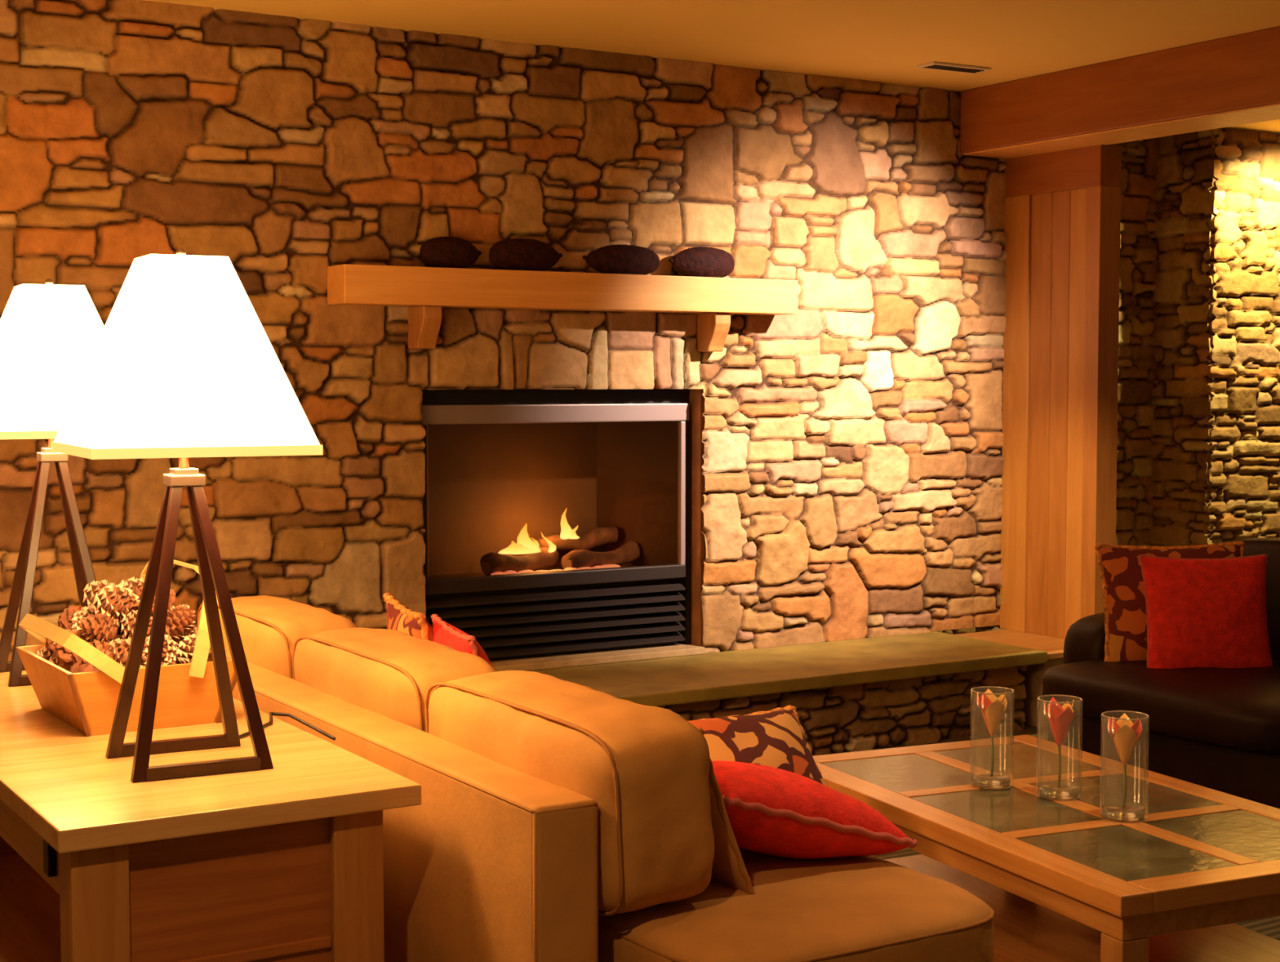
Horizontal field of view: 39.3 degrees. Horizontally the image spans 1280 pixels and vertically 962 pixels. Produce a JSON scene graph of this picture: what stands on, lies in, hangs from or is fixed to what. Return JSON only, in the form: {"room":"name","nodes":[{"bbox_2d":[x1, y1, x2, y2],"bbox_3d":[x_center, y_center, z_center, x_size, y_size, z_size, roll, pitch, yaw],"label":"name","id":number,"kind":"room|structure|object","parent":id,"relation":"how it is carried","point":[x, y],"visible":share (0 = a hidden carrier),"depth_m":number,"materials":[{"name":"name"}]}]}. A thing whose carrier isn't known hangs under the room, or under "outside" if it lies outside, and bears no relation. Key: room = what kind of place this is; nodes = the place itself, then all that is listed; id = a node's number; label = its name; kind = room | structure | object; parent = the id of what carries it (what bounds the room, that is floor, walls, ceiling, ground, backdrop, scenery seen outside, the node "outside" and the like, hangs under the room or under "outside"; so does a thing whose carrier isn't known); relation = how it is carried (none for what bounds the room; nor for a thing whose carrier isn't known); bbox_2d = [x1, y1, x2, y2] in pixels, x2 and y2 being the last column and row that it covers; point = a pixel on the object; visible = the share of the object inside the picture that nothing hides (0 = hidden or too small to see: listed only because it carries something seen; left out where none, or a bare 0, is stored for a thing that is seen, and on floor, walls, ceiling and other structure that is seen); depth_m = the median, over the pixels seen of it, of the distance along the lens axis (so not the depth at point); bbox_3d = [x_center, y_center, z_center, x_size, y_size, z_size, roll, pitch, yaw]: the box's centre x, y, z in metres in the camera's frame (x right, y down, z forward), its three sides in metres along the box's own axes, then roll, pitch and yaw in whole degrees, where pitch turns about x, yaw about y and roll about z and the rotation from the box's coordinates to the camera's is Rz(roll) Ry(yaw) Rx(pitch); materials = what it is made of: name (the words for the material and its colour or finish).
{"room":"living room","nodes":[
{"label":"living room","id":0,"kind":"room"},
{"bbox_2d":[0,0,1007,661],"bbox_3d":[-1.167,-0.295,6.808,6.308,2.744,0.651,-2,4,-31],"label":"wall","id":1,"kind":"structure","parent":0,"point":[847,461],"depth_m":6.83,"materials":[{"name":"stone"}]},
{"bbox_2d":[327,263,797,351],"bbox_3d":[-0.240,-0.651,6.907,1.979,0.293,0.165,-2,4,-31],"label":"mantel shelf","id":2,"kind":"object","parent":1,"relation":"attached to","point":[424,291],"visible":1,"depth_m":6.76,"materials":[{"name":"brown wood"}]},
{"bbox_2d":[419,236,481,267],"bbox_3d":[-0.696,-0.842,6.620,0.247,0.120,0.126,-2,4,-31],"label":"woven ball","id":3,"kind":"object","parent":2,"relation":"on","point":[437,251],"visible":0.91,"depth_m":6.56,"materials":[{"name":"wicker"}]},
{"bbox_2d":[488,238,562,271],"bbox_3d":[-0.429,-0.854,6.783,0.308,0.126,0.126,-2,4,-31],"label":"woven ball","id":4,"kind":"object","parent":2,"relation":"on","point":[513,254],"visible":0.95,"depth_m":6.72,"materials":[{"name":"wicker"}]},
{"bbox_2d":[582,244,659,274],"bbox_3d":[-0.074,-0.863,6.999,0.344,0.120,0.126,-2,4,-31],"label":"woven ball","id":5,"kind":"object","parent":2,"relation":"on","point":[625,259],"visible":0.94,"depth_m":6.95,"materials":[{"name":"wicker"}]},
{"bbox_2d":[668,246,734,277],"bbox_3d":[0.246,-0.877,7.194,0.308,0.126,0.126,-2,4,-31],"label":"woven ball","id":6,"kind":"object","parent":2,"relation":"on","point":[697,261],"visible":0.98,"depth_m":7.14,"materials":[{"name":"wicker"}]},
{"bbox_2d":[146,0,1279,133],"bbox_3d":[0.647,-1.614,4.999,12.800,0.100,5.600,-2,4,-31],"label":"ceiling","id":7,"kind":"structure","parent":0,"point":[882,41],"depth_m":6.48,"materials":[{"name":"brown paint"}]},
{"bbox_2d":[916,61,991,73],"bbox_3d":[1.285,-1.689,7.332,0.300,0.012,0.110,-2,4,-29],"label":"ceiling vent","id":8,"kind":"object","parent":7,"relation":"in","point":[938,65],"visible":1,"depth_m":7.31,"materials":[{"name":"beige metal"}]},
{"bbox_2d":[960,26,1279,158],"bbox_3d":[2.839,-1.475,5.947,0.320,0.281,4.920,-2,4,-31],"label":"ceiling beam","id":9,"kind":"structure","parent":7,"relation":"attached to","point":[1234,80],"depth_m":7.14,"materials":[{"name":"red wood"}]},
{"bbox_2d":[842,724,1279,940],"bbox_3d":[1.637,1.313,3.539,12.800,0.100,9.400,-2,4,-31],"label":"floor","id":10,"kind":"structure","parent":0,"point":[1269,926],"depth_m":5.54,"materials":[{"name":"wood"}]},
{"bbox_2d":[0,670,421,961],"bbox_3d":[-1.261,0.892,4.252,0.705,0.660,2.025,-2,4,-31],"label":"console table","id":11,"kind":"object","parent":10,"relation":"on","point":[284,862],"visible":0.84,"depth_m":3.48,"materials":[{"name":"brown wood"}]},
{"bbox_2d":[0,853,61,961],"bbox_3d":[-1.291,1.111,4.246,0.535,0.025,1.885,-2,4,-31],"label":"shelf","id":12,"kind":"object","parent":11,"relation":"attached to","point":[30,908],"depth_m":4.48,"materials":[{"name":"brown wood"}]},
{"bbox_2d":[0,278,104,686],"bbox_3d":[-1.581,-0.015,4.962,0.573,1.072,0.670,-2,4,-27],"label":"table lamp","id":13,"kind":"object","parent":11,"relation":"on","point":[50,333],"visible":0.73,"depth_m":4.71,"materials":[{"name":"white fabric"}]},
{"bbox_2d":[15,559,236,736],"bbox_3d":[-1.227,0.379,4.276,0.412,0.362,0.509,-2,4,-32],"label":"wooden basket","id":14,"kind":"object","parent":11,"relation":"on","point":[188,693],"visible":0.72,"depth_m":4.11,"materials":[{"name":"brown wood"}]},
{"bbox_2d":[48,651,60,666],"bbox_3d":[-1.368,0.439,4.279,0.089,0.081,0.079,3,4,40],"label":"pine cone","id":15,"kind":"object","parent":14,"relation":"in","point":[54,659],"visible":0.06,"depth_m":4.26,"materials":[{"name":"beige plant"}]},
{"bbox_2d":[53,628,70,651],"bbox_3d":[-1.349,0.390,4.257,0.082,0.083,0.084,0,3,2],"label":"pine cone","id":16,"kind":"object","parent":15,"relation":"on","point":[68,629],"visible":0.02,"depth_m":4.24,"materials":[{"name":"beige plant"}]},
{"bbox_2d":[57,604,82,630],"bbox_3d":[-1.367,0.340,4.337,0.084,0.083,0.091,-3,4,-41],"label":"pine cone","id":17,"kind":"object","parent":14,"relation":"in","point":[64,621],"visible":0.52,"depth_m":4.31,"materials":[{"name":"beige plant"}]},
{"bbox_2d":[71,604,100,639],"bbox_3d":[-1.296,0.338,4.228,0.092,0.093,0.101,0,3,-1],"label":"pine cone","id":18,"kind":"object","parent":14,"relation":"in","point":[84,611],"visible":0.22,"depth_m":4.21,"materials":[{"name":"beige plant"}]},
{"bbox_2d":[78,613,119,643],"bbox_3d":[-1.251,0.344,4.137,0.090,0.082,0.082,0,3,-8],"label":"pine cone","id":19,"kind":"object","parent":14,"relation":"in","point":[99,628],"visible":0.96,"depth_m":4.12,"materials":[{"name":"beige plant"}]},
{"bbox_2d":[93,583,139,626],"bbox_3d":[-1.217,0.291,4.195,0.110,0.102,0.101,1,3,22],"label":"pine cone","id":20,"kind":"object","parent":14,"relation":"in","point":[118,601],"visible":0.91,"depth_m":4.17,"materials":[{"name":"beige plant"}]},
{"bbox_2d":[112,620,128,637],"bbox_3d":[-1.229,0.338,4.280,0.106,0.096,0.095,0,3,8],"label":"pine cone","id":21,"kind":"object","parent":14,"relation":"in","point":[118,632],"visible":0.06,"depth_m":4.26,"materials":[{"name":"beige plant"}]},
{"bbox_2d":[118,576,144,597],"bbox_3d":[-1.221,0.281,4.347,0.109,0.100,0.096,1,3,17],"label":"pine cone","id":22,"kind":"object","parent":14,"relation":"in","point":[136,584],"visible":0.21,"depth_m":4.33,"materials":[{"name":"beige plant"}]},
{"bbox_2d":[120,609,152,641],"bbox_3d":[-1.161,0.342,4.182,0.092,0.083,0.083,0,3,3],"label":"pine cone","id":23,"kind":"object","parent":14,"relation":"in","point":[127,624],"visible":0.4,"depth_m":4.16,"materials":[{"name":"beige plant"}]},
{"bbox_2d":[144,661,177,666],"bbox_3d":[-1.105,0.452,4.154,0.095,0.098,0.107,2,4,32],"label":"pine cone","id":24,"kind":"object","parent":14,"relation":"in","point":[172,662],"visible":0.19,"depth_m":4.14,"materials":[{"name":"beige plant"}]},
{"bbox_2d":[142,634,179,666],"bbox_3d":[-1.116,0.400,4.157,0.094,0.095,0.103,-1,4,-24],"label":"pine cone","id":25,"kind":"object","parent":24,"relation":"on","point":[170,652],"visible":0.41,"depth_m":4.14,"materials":[{"name":"beige plant"}]},
{"bbox_2d":[164,604,195,647],"bbox_3d":[-1.099,0.344,4.222,0.104,0.106,0.099,-1,3,-9],"label":"pine cone","id":26,"kind":"object","parent":14,"relation":"in","point":[179,623],"visible":0.67,"depth_m":4.21,"materials":[{"name":"beige plant"}]},
{"bbox_2d":[176,626,197,648],"bbox_3d":[-1.092,0.387,4.300,0.101,0.093,0.092,3,4,42],"label":"pine cone","id":27,"kind":"object","parent":14,"relation":"in","point":[194,629],"visible":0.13,"depth_m":4.28,"materials":[{"name":"beige plant"}]},
{"bbox_2d":[183,652,213,662],"bbox_3d":[-1.029,0.438,4.193,0.094,0.096,0.092,-2,4,-30],"label":"pine cone","id":28,"kind":"object","parent":14,"relation":"in","point":[210,655],"visible":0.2,"depth_m":4.17,"materials":[{"name":"beige plant"}]},
{"bbox_2d":[177,633,211,663],"bbox_3d":[-1.041,0.397,4.193,0.080,0.085,0.085,-2,4,-28],"label":"pine cone","id":29,"kind":"object","parent":28,"relation":"on","point":[186,651],"visible":0.41,"depth_m":4.17,"materials":[{"name":"beige plant"}]},
{"label":"pine cone","id":30,"kind":"object","parent":14,"relation":"in","visible":0},
{"bbox_2d":[70,661,101,673],"bbox_3d":[-1.248,0.447,4.086,0.099,0.100,0.106,3,4,44],"label":"pine cone","id":31,"kind":"object","parent":30,"relation":"on","point":[76,668],"visible":0.18,"depth_m":4.05,"materials":[{"name":"beige plant"}]},
{"bbox_2d":[70,639,114,667],"bbox_3d":[-1.251,0.406,4.096,0.098,0.090,0.090,1,3,19],"label":"pine cone","id":32,"kind":"object","parent":31,"relation":"on","point":[104,647],"visible":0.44,"depth_m":4.08,"materials":[{"name":"beige plant"}]},
{"bbox_3d":[-1.284,0.487,4.205,0.104,0.095,0.096,40,33,11],"label":"pine cone","id":33,"kind":"object","parent":14,"relation":"in","visible":0},
{"bbox_2d":[58,662,70,671],"bbox_3d":[-1.319,0.450,4.205,0.092,0.092,0.102,-1,3,-19],"label":"pine cone","id":34,"kind":"object","parent":33,"relation":"on","point":[60,664],"visible":0.03,"depth_m":4.19,"materials":[{"name":"beige plant"}]},
{"bbox_2d":[55,629,91,670],"bbox_3d":[-1.311,0.395,4.179,0.100,0.099,0.106,-2,4,-26],"label":"pine cone","id":35,"kind":"object","parent":34,"relation":"on","point":[64,655],"visible":0.27,"depth_m":4.15,"materials":[{"name":"beige plant"}]},
{"bbox_3d":[-1.374,0.497,4.364,0.098,0.089,0.090,9,30,-4],"label":"pine cone","id":36,"kind":"object","parent":14,"relation":"in","visible":0},
{"bbox_2d":[36,644,53,660],"bbox_3d":[-1.411,0.438,4.360,0.103,0.094,0.094,0,3,-3],"label":"pine cone","id":37,"kind":"object","parent":36,"relation":"on","point":[45,653],"visible":0.11,"depth_m":4.34,"materials":[{"name":"beige plant"}]},
{"bbox_2d":[45,624,58,653],"bbox_3d":[-1.403,0.386,4.361,0.083,0.086,0.095,-1,3,-21],"label":"pine cone","id":38,"kind":"object","parent":37,"relation":"on","point":[49,643],"visible":0.06,"depth_m":4.33,"materials":[{"name":"beige plant"}]},
{"bbox_3d":[-1.109,0.496,4.298,0.082,0.081,0.089,13,22,0],"label":"pine cone","id":39,"kind":"object","parent":14,"relation":"in","visible":0},
{"bbox_2d":[175,648,183,663],"bbox_3d":[-1.092,0.439,4.268,0.087,0.090,0.099,-2,4,-34],"label":"pine cone","id":40,"kind":"object","parent":39,"relation":"on","point":[177,661],"visible":0.04,"depth_m":4.23,"materials":[{"name":"beige plant"}]},
{"label":"pine cone","id":41,"kind":"object","parent":14,"relation":"in","visible":0},
{"bbox_2d":[109,637,146,667],"bbox_3d":[-1.180,0.406,4.124,0.098,0.090,0.089,1,3,13],"label":"pine cone","id":42,"kind":"object","parent":41,"relation":"on","point":[121,646],"visible":0.4,"depth_m":4.11,"materials":[{"name":"beige plant"}]},
{"bbox_3d":[-1.218,0.437,4.195,0.103,0.102,0.112,-27,26,12],"label":"pine cone","id":43,"kind":"object","parent":14,"relation":"in","visible":0},
{"bbox_2d":[113,634,128,642],"bbox_3d":[-1.232,0.399,4.227,0.081,0.082,0.089,1,3,19],"label":"pine cone","id":44,"kind":"object","parent":43,"relation":"on","point":[120,636],"visible":0.04,"depth_m":4.21,"materials":[{"name":"beige plant"}]},
{"bbox_3d":[-1.144,0.440,4.233,0.093,0.086,0.086,-20,-39,36],"label":"pine cone","id":45,"kind":"object","parent":14,"relation":"in","visible":0},
{"bbox_3d":[-1.168,0.379,4.265,0.095,0.103,0.096,36,-25,-6],"label":"pine cone","id":46,"kind":"object","parent":45,"relation":"on","visible":0},
{"bbox_2d":[137,587,177,617],"bbox_3d":[-1.144,0.293,4.255,0.091,0.094,0.103,2,4,34],"label":"pine cone","id":47,"kind":"object","parent":46,"relation":"on","point":[172,598],"visible":0.16,"depth_m":4.25,"materials":[{"name":"beige plant"}]},
{"bbox_2d":[51,247,336,782],"bbox_3d":[-0.943,0.048,3.846,0.573,1.072,0.670,-2,4,-27],"label":"table lamp","id":48,"kind":"object","parent":11,"relation":"on","point":[183,365],"visible":1,"depth_m":3.60,"materials":[{"name":"white fabric"}]},
{"bbox_2d":[197,595,995,961],"bbox_3d":[-0.369,0.802,4.512,0.961,0.811,2.803,-2,4,-31],"label":"sofa","id":49,"kind":"object","parent":10,"relation":"on","point":[556,820],"visible":0.78,"depth_m":3.52,"materials":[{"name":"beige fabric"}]},
{"bbox_2d":[197,595,356,679],"bbox_3d":[-1.046,0.551,5.210,0.304,0.382,0.821,-2,4,-31],"label":"cushion","id":50,"kind":"object","parent":49,"relation":"on","point":[269,627],"depth_m":4.96,"materials":[{"name":"beige fabric"}]},
{"bbox_2d":[293,626,497,731],"bbox_3d":[-0.616,0.591,4.503,0.302,0.387,0.842,-2,4,-31],"label":"cushion","id":51,"kind":"object","parent":49,"relation":"on","point":[386,675],"depth_m":4.32,"materials":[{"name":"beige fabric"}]},
{"bbox_2d":[382,592,432,640],"bbox_3d":[-0.620,0.567,5.144,0.177,0.446,0.502,-1,3,-19],"label":"throw pillow","id":52,"kind":"object","parent":49,"relation":"on","point":[400,617],"visible":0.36,"depth_m":5.02,"materials":[{"name":"orange fabric"}]},
{"bbox_2d":[431,613,493,666],"bbox_3d":[-0.449,0.591,4.805,0.175,0.423,0.458,-1,3,-19],"label":"throw pillow","id":53,"kind":"object","parent":49,"relation":"on","point":[443,633],"visible":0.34,"depth_m":4.72,"materials":[{"name":"red fabric"}]},
{"bbox_2d":[428,670,714,913],"bbox_3d":[-0.166,0.632,3.772,0.303,0.387,0.886,-2,4,-31],"label":"cushion","id":54,"kind":"object","parent":49,"relation":"on","point":[639,773],"depth_m":3.44,"materials":[{"name":"beige fabric"}]},
{"bbox_2d":[697,727,755,894],"bbox_3d":[0.061,0.651,3.735,0.148,0.370,0.464,-2,4,-30],"label":"throw pillow","id":55,"kind":"object","parent":49,"relation":"on","point":[728,868],"visible":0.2,"depth_m":3.57,"materials":[{"name":"beige fabric"}]},
{"bbox_2d":[688,705,826,786],"bbox_3d":[0.243,0.691,4.177,0.452,0.272,0.255,-2,4,-31],"label":"throw pillow","id":56,"kind":"object","parent":49,"relation":"on","point":[775,737],"visible":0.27,"depth_m":4.17,"materials":[{"name":"fabric"}]},
{"bbox_2d":[598,847,993,961],"bbox_3d":[0.171,0.906,3.829,0.757,0.196,1.067,-2,4,-31],"label":"seat cushion","id":57,"kind":"object","parent":49,"relation":"on","point":[855,908],"depth_m":3.47,"materials":[{"name":"beige fabric"}]},
{"bbox_2d":[711,760,917,858],"bbox_3d":[0.271,0.706,3.873,0.508,0.235,0.415,-2,4,-31],"label":"throw pillow","id":58,"kind":"object","parent":49,"relation":"on","point":[772,811],"visible":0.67,"depth_m":3.73,"materials":[{"name":"red fabric"}]},
{"bbox_2d":[527,631,1047,755],"bbox_3d":[-0.665,0.932,6.431,5.100,0.335,0.705,-2,4,-31],"label":"hearth","id":59,"kind":"object","parent":10,"relation":"on","point":[866,693],"visible":0.39,"depth_m":7.11,"materials":[{"name":"stone"}]},
{"bbox_2d":[422,389,705,671],"bbox_3d":[-0.425,0.173,7.286,1.239,1.084,0.635,-2,4,-31],"label":"fireplace","id":60,"kind":"object","parent":59,"relation":"on","point":[498,462],"visible":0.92,"depth_m":7.32,"materials":[{"name":"metal"}]},
{"bbox_2d":[480,546,559,575],"bbox_3d":[-0.485,0.328,7.222,0.354,0.107,0.098,-3,4,-41],"label":"log","id":61,"kind":"object","parent":60,"relation":"in","point":[491,562],"visible":0.88,"depth_m":7.18,"materials":[{"name":"wood"}]},
{"bbox_2d":[498,523,555,554],"bbox_3d":[-0.455,0.230,7.215,0.245,0.125,0.090,-2,4,-31],"label":"flame","id":62,"kind":"object","parent":61,"relation":"on","point":[525,544],"visible":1,"depth_m":7.20,"materials":[{"name":"yellow"}]},
{"bbox_2d":[560,508,579,538],"bbox_3d":[-0.290,0.175,7.424,0.092,0.135,0.036,-2,4,-31],"label":"flame","id":63,"kind":"object","parent":60,"relation":"in","point":[566,532],"visible":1,"depth_m":7.40,"materials":[{"name":"yellow"}]},
{"bbox_2d":[537,526,617,551],"bbox_3d":[-0.262,0.249,7.492,0.356,0.105,0.086,-2,4,-28],"label":"log","id":64,"kind":"object","parent":60,"relation":"in","point":[597,536],"visible":0.8,"depth_m":7.49,"materials":[{"name":"wood"}]},
{"bbox_2d":[560,540,642,568],"bbox_3d":[-0.133,0.310,7.440,0.084,0.101,0.490,3,4,43],"label":"log","id":65,"kind":"object","parent":60,"relation":"on","point":[630,551],"visible":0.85,"depth_m":7.38,"materials":[{"name":"wood"}]},
{"bbox_2d":[955,144,1121,728],"bbox_3d":[1.748,-0.213,7.851,0.555,2.462,0.680,-2,4,-31],"label":"column","id":66,"kind":"structure","parent":10,"relation":"on","point":[1063,207],"depth_m":7.88,"materials":[{"name":"red wood"}]},
{"bbox_2d":[812,734,1279,961],"bbox_3d":[1.056,1.001,4.457,0.840,0.420,1.440,-1,4,-24],"label":"coffee table","id":67,"kind":"object","parent":10,"relation":"on","point":[1062,881],"visible":0.83,"depth_m":4.22,"materials":[{"name":"brown wood"}]},
{"bbox_2d":[969,685,1014,789],"bbox_3d":[0.903,0.658,4.603,0.110,0.247,0.110,-2,4,-37],"label":"glass vase","id":68,"kind":"object","parent":67,"relation":"on","point":[997,781],"visible":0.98,"depth_m":4.58,"materials":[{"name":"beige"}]},
{"bbox_2d":[976,688,1007,777],"bbox_3d":[0.906,0.649,4.604,0.074,0.224,0.080,-2,4,-37],"label":"tulip","id":69,"kind":"object","parent":68,"relation":"in","point":[993,708],"visible":0.98,"depth_m":4.59,"materials":[{"name":"yellow"}]},
{"bbox_2d":[1035,694,1082,800],"bbox_3d":[1.048,0.665,4.480,0.110,0.247,0.110,3,4,41],"label":"glass vase","id":70,"kind":"object","parent":67,"relation":"on","point":[1051,792],"visible":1,"depth_m":4.46,"materials":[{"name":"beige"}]},
{"bbox_2d":[1043,697,1074,787],"bbox_3d":[1.049,0.656,4.481,0.080,0.224,0.074,3,4,41],"label":"tulip","id":71,"kind":"object","parent":70,"relation":"in","point":[1060,717],"visible":0.99,"depth_m":4.46,"materials":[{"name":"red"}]},
{"bbox_2d":[884,854,1279,961],"bbox_3d":[1.056,1.100,4.462,0.720,0.022,1.320,-1,4,-24],"label":"shelf","id":72,"kind":"object","parent":67,"relation":"attached to","point":[1024,930],"depth_m":4.31,"materials":[{"name":"brown wood"}]},
{"bbox_2d":[1099,710,1149,822],"bbox_3d":[1.151,0.677,4.262,0.110,0.247,0.110,-1,3,-17],"label":"glass vase","id":73,"kind":"object","parent":67,"relation":"on","point":[1113,812],"visible":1,"depth_m":4.24,"materials":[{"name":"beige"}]},
{"bbox_2d":[1107,712,1142,808],"bbox_3d":[1.154,0.668,4.263,0.074,0.224,0.080,-1,3,-17],"label":"tulip","id":74,"kind":"object","parent":73,"relation":"in","point":[1125,734],"visible":1,"depth_m":4.25,"materials":[{"name":"yellow"}]},
{"bbox_2d":[1042,537,1279,808],"bbox_3d":[2.443,0.699,5.710,1.180,0.881,2.530,-2,4,-31],"label":"leather sofa","id":75,"kind":"object","parent":10,"relation":"on","point":[1218,729],"visible":0.58,"depth_m":5.94,"materials":[{"name":"brown leather"}]},
{"bbox_2d":[1042,658,1279,753],"bbox_3d":[2.039,0.740,6.145,0.935,0.191,1.164,-2,4,-31],"label":"seat cushion","id":76,"kind":"object","parent":75,"relation":"on","point":[1225,710],"depth_m":5.88,"materials":[{"name":"leather"}]},
{"bbox_2d":[1094,540,1244,661],"bbox_3d":[1.925,0.452,6.459,0.560,0.462,0.182,0,3,-8],"label":"throw pillow","id":77,"kind":"object","parent":75,"relation":"on","point":[1120,566],"visible":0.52,"depth_m":6.42,"materials":[{"name":"orange fabric"}]},
{"bbox_2d":[1138,553,1272,668],"bbox_3d":[1.978,0.474,6.258,0.460,0.429,0.172,0,3,-2],"label":"throw pillow","id":78,"kind":"object","parent":75,"relation":"on","point":[1201,612],"visible":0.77,"depth_m":6.20,"materials":[{"name":"red fabric"}]},
{"bbox_2d":[931,128,1279,634],"bbox_3d":[3.110,-0.442,9.485,4.003,2.736,0.433,-2,4,-31],"label":"wall","id":79,"kind":"structure","parent":0,"point":[1166,208],"depth_m":9.28,"materials":[{"name":"stone"}]},
{"bbox_3d":[-1.281,0.386,4.311,0.092,0.085,0.085,0,-15,33],"label":"pine cone","id":80,"kind":"object","parent":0,"visible":0},
{"bbox_2d":[83,579,115,607],"bbox_3d":[-1.283,0.284,4.305,0.101,0.093,0.092,1,3,18],"label":"pine cone","id":81,"kind":"object","parent":80,"relation":"on","point":[90,593],"visible":0.21,"depth_m":4.29,"materials":[{"name":"beige plant"}]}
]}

